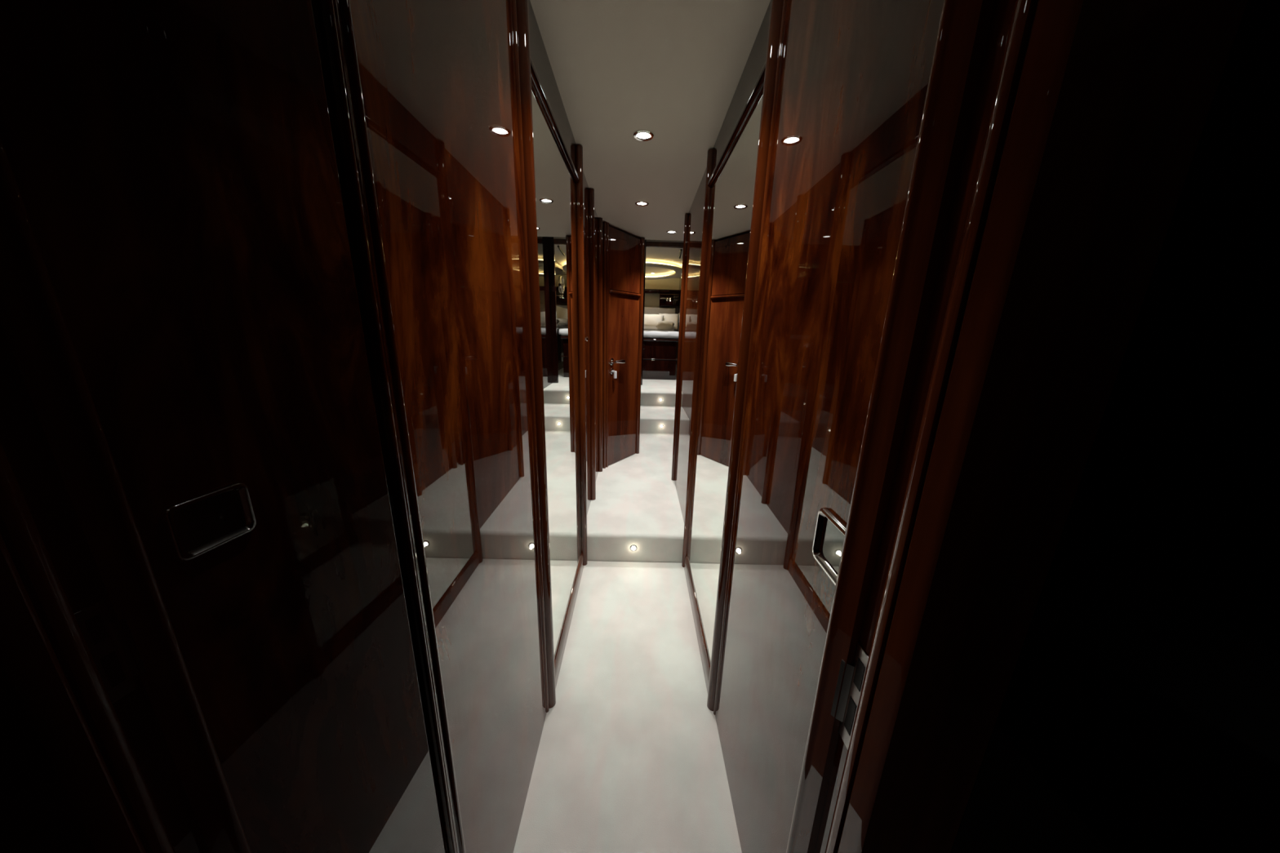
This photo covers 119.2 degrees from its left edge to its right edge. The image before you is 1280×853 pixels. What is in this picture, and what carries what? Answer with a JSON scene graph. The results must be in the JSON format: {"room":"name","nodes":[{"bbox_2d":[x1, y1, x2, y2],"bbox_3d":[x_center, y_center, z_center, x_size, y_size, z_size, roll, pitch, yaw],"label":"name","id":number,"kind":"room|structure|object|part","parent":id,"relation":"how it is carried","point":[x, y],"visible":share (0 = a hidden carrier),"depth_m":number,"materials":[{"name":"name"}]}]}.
{"room":"ship interior","nodes":[
{"label":"ship interior","id":0,"kind":"room"},
{"bbox_2d":[349,0,598,852],"bbox_3d":[-0.318,-0.168,1.609,0.039,2.088,2.440,1,15,-1],"label":"wall","id":1,"kind":"structure","parent":0,"point":[438,84],"depth_m":0.65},
{"bbox_2d":[0,0,444,852],"bbox_3d":[-0.231,0.291,0.049,0.035,1.989,0.600,2,15,2],"label":"door","id":2,"kind":"structure","parent":1,"relation":"in","point":[206,646],"depth_m":0.17,"materials":[{"name":"brown wood"}]},
{"bbox_2d":[311,0,466,852],"bbox_3d":[-0.270,0.200,0.391,0.147,2.000,0.103,1,15,-1],"label":"trim","id":3,"kind":"structure","parent":1,"relation":"attached to","point":[333,19],"depth_m":0.28,"materials":[{"name":"black metal"}]},
{"bbox_2d":[602,221,606,468],"bbox_3d":[-0.279,-0.547,2.871,0.042,1.838,0.024,11,18,32],"label":"trim","id":4,"kind":"structure","parent":1,"relation":"attached to","point":[604,223],"depth_m":2.81,"materials":[{"name":"brown wood"}]},
{"bbox_2d":[605,222,608,467],"bbox_3d":[-0.262,-0.553,2.897,0.041,1.837,0.022,11,18,32],"label":"trim","id":5,"kind":"structure","parent":1,"relation":"attached to","point":[607,224],"depth_m":2.87,"materials":[{"name":"brown wood"}]},
{"bbox_2d":[513,560,742,852],"bbox_3d":[-0.035,1.270,0.378,2.600,0.050,3.683,1,15,-1],"label":"floor","id":6,"kind":"structure","parent":0,"point":[629,758],"depth_m":1.23,"materials":[{"name":"beige carpet"}]},
{"bbox_2d":[512,0,555,712],"bbox_3d":[-0.293,-0.012,1.066,0.041,2.064,0.056,1,15,-1],"label":"door frame","id":7,"kind":"structure","parent":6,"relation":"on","point":[520,7],"depth_m":0.98,"materials":[{"name":"brown wood"}]},
{"bbox_2d":[528,0,583,689],"bbox_3d":[-0.300,-0.120,1.468,0.036,2.066,0.770,1,15,-1],"label":"wall mirror","id":8,"kind":"object","parent":6,"relation":"on","point":[557,178],"visible":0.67,"depth_m":1.36,"materials":[{"name":"clear glass"}]},
{"bbox_2d":[575,144,587,565],"bbox_3d":[-0.291,-0.210,1.865,0.040,2.039,0.040,1,15,-1],"label":"post","id":9,"kind":"object","parent":6,"relation":"on","point":[579,148],"visible":0.65,"depth_m":1.80,"materials":[{"name":"brown wood"}]},
{"bbox_2d":[681,148,713,567],"bbox_3d":[0.284,-0.196,1.871,0.042,2.039,0.042,1,15,-1],"label":"post","id":10,"kind":"object","parent":6,"relation":"on","point":[709,156],"visible":0.51,"depth_m":1.80,"materials":[{"name":"brown wood"}]},
{"bbox_2d":[706,0,786,715],"bbox_3d":[0.286,0.003,1.071,0.041,2.064,0.056,1,15,-1],"label":"door frame","id":11,"kind":"structure","parent":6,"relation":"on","point":[775,24],"depth_m":0.98,"materials":[{"name":"brown wood"}]},
{"bbox_2d":[586,432,684,563],"bbox_3d":[0.127,0.439,3.210,1.025,0.221,2.217,1,15,-1],"label":"floor","id":12,"kind":"structure","parent":0,"point":[637,504],"depth_m":2.39,"materials":[{"name":"beige carpet"}]},
{"bbox_2d":[588,188,595,500],"bbox_3d":[-0.296,-0.406,2.304,0.040,1.854,0.040,1,15,-1],"label":"post","id":13,"kind":"object","parent":12,"relation":"on","point":[591,192],"visible":0.72,"depth_m":2.25,"materials":[{"name":"brown wood"}]},
{"bbox_2d":[597,217,602,471],"bbox_3d":[-0.298,-0.529,2.799,0.040,1.839,0.040,1,15,-1],"label":"post","id":14,"kind":"object","parent":12,"relation":"on","point":[599,220],"visible":0.77,"depth_m":2.75,"materials":[{"name":"brown wood"}]},
{"bbox_2d":[630,545,636,551],"bbox_3d":[-0.037,0.690,2.128,0.037,0.037,0.004,1,15,-1],"label":"step light","id":15,"kind":"object","parent":12,"relation":"attached to","point":[633,548],"visible":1,"depth_m":2.13,"materials":[{"name":"silver metal"}]},
{"bbox_2d":[640,385,675,433],"bbox_3d":[0.282,-0.247,4.724,0.600,0.342,1.260,1,15,-1],"label":"carpeted staircase","id":16,"kind":"structure","parent":12,"relation":"on","point":[654,412],"depth_m":4.59,"materials":[{"name":"beige carpet"}]},
{"bbox_2d":[671,213,688,480],"bbox_3d":[0.283,-0.480,2.663,0.034,1.843,0.034,1,15,-1],"label":"post","id":17,"kind":"object","parent":12,"relation":"on","point":[686,222],"visible":0.63,"depth_m":2.62,"materials":[{"name":"brown wood"}]},
{"bbox_2d":[529,0,770,240],"bbox_3d":[0.182,-1.187,1.533,1.025,0.125,3.170,1,15,-1],"label":"ceiling","id":18,"kind":"structure","parent":0,"point":[672,70],"depth_m":1.22,"materials":[{"name":"beige paint"}]},
{"bbox_2d":[635,200,648,206],"bbox_3d":[0.012,-1.342,2.263,0.082,0.006,0.082,1,15,-1],"label":"recessed light","id":19,"kind":"object","parent":18,"relation":"in","point":[642,203],"visible":1,"depth_m":2.26,"materials":[{"name":"silver metal"}]},
{"bbox_2d":[633,129,653,141],"bbox_3d":[0.014,-1.167,1.507,0.082,0.006,0.082,1,15,-1],"label":"recessed light","id":20,"kind":"object","parent":18,"relation":"in","point":[641,135],"visible":1,"depth_m":1.50,"materials":[{"name":"silver metal"}]},
{"bbox_2d":[666,230,676,233],"bbox_3d":[0.239,-1.470,2.840,0.082,0.006,0.082,1,15,-1],"label":"recessed light","id":21,"kind":"object","parent":18,"relation":"in","point":[668,231],"visible":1,"depth_m":2.84,"materials":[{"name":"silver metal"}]},
{"bbox_2d":[642,364,676,386],"bbox_3d":[-0.291,-1.040,7.099,2.500,0.050,3.740,1,15,-1],"label":"floor","id":22,"kind":"structure","parent":0,"point":[645,382],"depth_m":5.62,"materials":[{"name":"beige carpet"}]},
{"bbox_2d":[642,306,678,380],"bbox_3d":[0.000,-1.683,7.078,1.550,1.220,2.734,1,15,-1],"label":"cabinet","id":23,"kind":"object","parent":22,"relation":"on","point":[660,346],"visible":0.36,"depth_m":5.85,"materials":[{"name":"brown wood"}]},
{"bbox_2d":[644,314,663,329],"bbox_3d":[0.100,-2.167,7.764,0.801,0.320,0.365,1,15,-1],"label":"pillow","id":24,"kind":"object","parent":23,"relation":"on","point":[651,321],"visible":0.48,"depth_m":7.67,"materials":[{"name":"beige fabric"}]},
{"bbox_3d":[0.004,-2.312,8.284,1.550,0.620,0.080,1,15,-1],"label":"headboard","id":25,"kind":"part","parent":23,"relation":"part of","materials":[{"name":"beige fabric"}]},
{"bbox_3d":[-0.029,-1.057,5.849,1.240,0.025,0.030,1,15,-1],"label":"moulding","id":26,"kind":"part","parent":23,"relation":"part of","materials":[{"name":"brown wood"}]},
{"bbox_3d":[-0.021,-1.336,5.773,1.240,0.043,0.034,1,15,-1],"label":"moulding","id":27,"kind":"part","parent":23,"relation":"part of","materials":[{"name":"brown wood"}]},
{"bbox_3d":[-0.013,-1.728,6.962,1.240,0.105,2.475,1,15,-1],"label":"mattress","id":28,"kind":"part","parent":23,"relation":"part of","materials":[{"name":"white"}]},
{"bbox_2d":[656,320,674,330],"bbox_3d":[0.500,-1.992,7.398,0.340,0.188,0.293,4,15,9],"label":"pillow","id":29,"kind":"object","parent":23,"relation":"on","point":[663,325],"visible":1,"depth_m":7.29,"materials":[{"name":"beige fabric"}]},
{"bbox_2d":[658,313,679,329],"bbox_3d":[0.600,-2.228,7.967,0.440,0.328,0.263,3,15,5],"label":"pillow","id":30,"kind":"object","parent":23,"relation":"on","point":[673,317],"visible":0.58,"depth_m":7.92,"materials":[{"name":"beige fabric"}]},
{"bbox_2d":[644,278,679,331],"bbox_3d":[-0.271,-2.376,8.448,2.500,1.847,0.050,1,15,-1],"label":"wall","id":31,"kind":"structure","parent":0,"point":[651,300],"depth_m":8.24,"materials":[{"name":"beige"}]},
{"bbox_2d":[644,288,679,293],"bbox_3d":[-0.275,-2.957,8.185,2.258,0.090,0.159,1,15,-1],"label":"wall shelf","id":32,"kind":"object","parent":31,"relation":"attached to","point":[646,291],"visible":0.3,"depth_m":8.12,"materials":[{"name":"brown wood"}]},
{"bbox_2d":[658,293,679,306],"bbox_3d":[0.631,-2.754,8.204,0.420,0.255,0.231,1,15,-1],"label":"locker","id":33,"kind":"object","parent":31,"relation":"attached to","point":[675,297],"visible":1,"depth_m":8.10,"materials":[{"name":"brown wood"}]},
{"bbox_2d":[660,297,671,301],"bbox_3d":[0.558,-2.726,8.043,0.255,0.070,0.094,1,15,-1],"label":"reading lamp","id":34,"kind":"object","parent":33,"relation":"attached to","point":[667,299],"visible":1,"depth_m":8.02,"materials":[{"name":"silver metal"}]},
{"bbox_2d":[645,247,683,278],"bbox_3d":[-0.242,-2.874,6.657,2.500,0.030,3.659,1,15,-1],"label":"ceiling","id":35,"kind":"structure","parent":0,"point":[660,254],"depth_m":5.83,"materials":[{"name":"beige"}]},
{"bbox_2d":[644,259,681,279],"bbox_3d":[0.025,-2.883,6.945,1.640,0.084,1.960,1,15,-1],"label":"oval ceiling light","id":36,"kind":"object","parent":35,"relation":"attached to","point":[677,268],"visible":0.45,"depth_m":6.43,"materials":[{"name":"beige"}]},
{"bbox_2d":[646,239,683,242],"bbox_3d":[0.322,-2.411,4.851,0.480,0.055,0.042,1,15,-1],"label":"wall","id":37,"kind":"structure","parent":0,"point":[667,241],"depth_m":4.84,"materials":[{"name":"beige"}]},
{"bbox_2d":[646,241,683,248],"bbox_3d":[0.320,-2.355,4.866,0.480,0.060,0.050,1,15,-1],"label":"trim","id":38,"kind":"structure","parent":37,"relation":"attached to","point":[649,244],"depth_m":4.84,"materials":[{"name":"brown wood"}]},
{"bbox_2d":[675,275,681,364],"bbox_3d":[0.869,-1.905,6.776,0.050,1.847,3.429,1,15,-1],"label":"wall","id":39,"kind":"structure","parent":0,"point":[680,278],"depth_m":8.15,"materials":[{"name":"brown wood"}]},
{"bbox_2d":[674,0,943,852],"bbox_3d":[0.303,-0.135,1.547,0.032,2.087,2.289,1,15,-1],"label":"wall","id":40,"kind":"structure","parent":0,"point":[854,75],"depth_m":0.67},
{"bbox_2d":[684,0,771,692],"bbox_3d":[0.289,-0.106,1.474,0.036,2.066,0.770,1,15,-1],"label":"wall mirror","id":41,"kind":"object","parent":40,"relation":"attached to","point":[731,182],"visible":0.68,"depth_m":1.36,"materials":[{"name":"clear glass"}]},
{"bbox_2d":[812,507,846,585],"bbox_3d":[0.284,0.180,0.552,0.009,0.090,0.106,1,15,-1],"label":"door pull","id":42,"kind":"object","parent":40,"relation":"attached to","point":[829,531],"visible":0.51,"depth_m":0.57,"materials":[{"name":"silver metal"}]},
{"bbox_3d":[0.288,0.180,0.552,0.001,0.072,0.088,1,15,-1],"label":"plate","id":43,"kind":"part","parent":42,"relation":"part of","materials":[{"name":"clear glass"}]},
{"bbox_2d":[950,0,1279,852],"bbox_3d":[0.810,0.190,0.343,0.964,2.100,0.038,1,15,-1],"label":"wall","id":44,"kind":"structure","parent":0,"point":[1140,712],"depth_m":0.30,"materials":[{"name":"brown wood"}]},
{"bbox_2d":[786,0,1248,852],"bbox_3d":[0.276,0.215,0.391,0.102,2.000,0.121,1,15,-1],"label":"trim","id":45,"kind":"structure","parent":44,"relation":"attached to","point":[1058,140],"depth_m":0.28,"materials":[{"name":"brown wood"}]},
{"bbox_3d":[0.238,0.303,0.418,0.001,0.130,0.023,1,15,-1],"label":"strike plate","id":46,"kind":"part","parent":45,"relation":"part of","materials":[{"name":"silver metal"}]},
{"bbox_3d":[0.801,-1.498,5.091,0.376,1.917,0.035,1,15,-1],"label":"wall","id":47,"kind":"structure","parent":0,"visible":0},
{"bbox_2d":[675,248,683,382],"bbox_3d":[0.575,-1.504,5.091,0.075,1.917,0.050,1,15,-1],"label":"trim","id":48,"kind":"structure","parent":47,"relation":"attached to","point":[682,249],"depth_m":5.09,"materials":[{"name":"brown wood"}]},
{"bbox_3d":[-0.761,-1.536,5.076,1.499,1.917,0.035,1,15,-1],"label":"wall","id":49,"kind":"structure","parent":0,"visible":0},
{"bbox_2d":[640,239,646,385],"bbox_3d":[0.024,-1.518,5.086,0.068,1.917,0.050,1,15,-1],"label":"trim","id":50,"kind":"structure","parent":49,"relation":"attached to","point":[645,239],"depth_m":5.05,"materials":[{"name":"brown wood"}]},
{"bbox_3d":[-0.013,-1.101,4.171,0.038,2.259,1.928,1,15,-1],"label":"wall","id":51,"kind":"structure","parent":0,"visible":0},
{"bbox_2d":[608,226,640,465],"bbox_3d":[-0.115,-0.587,3.062,0.098,1.818,0.415,11,18,32],"label":"door","id":52,"kind":"structure","parent":51,"relation":"in","point":[624,249],"depth_m":3.04,"materials":[{"name":"brown wood"}]},
{"bbox_3d":[-0.206,-0.507,2.936,0.047,0.054,0.054,11,18,32],"label":"lever handle","id":53,"kind":"part","parent":52,"relation":"part of","materials":[{"name":"silver metal"}]},
{"bbox_3d":[-0.156,-0.511,2.963,0.036,0.036,0.104,11,18,32],"label":"lever","id":54,"kind":"part","parent":52,"relation":"part of","materials":[{"name":"silver metal"}]},
{"bbox_3d":[-0.110,-1.045,2.946,0.025,0.018,0.415,11,18,32],"label":"cross rail","id":55,"kind":"part","parent":52,"relation":"part of","materials":[{"name":"brown wood"}]},
{"bbox_3d":[-0.111,-1.236,2.901,0.007,0.365,0.394,11,18,32],"label":"panel","id":56,"kind":"part","parent":52,"relation":"part of","materials":[{"name":"brown wood"}]},
{"bbox_2d":[635,237,644,453],"bbox_3d":[-0.007,-0.636,3.261,0.049,1.826,0.038,11,18,32],"label":"trim","id":57,"kind":"structure","parent":51,"relation":"attached to","point":[642,239],"depth_m":3.22,"materials":[{"name":"brown wood"}]}
]}

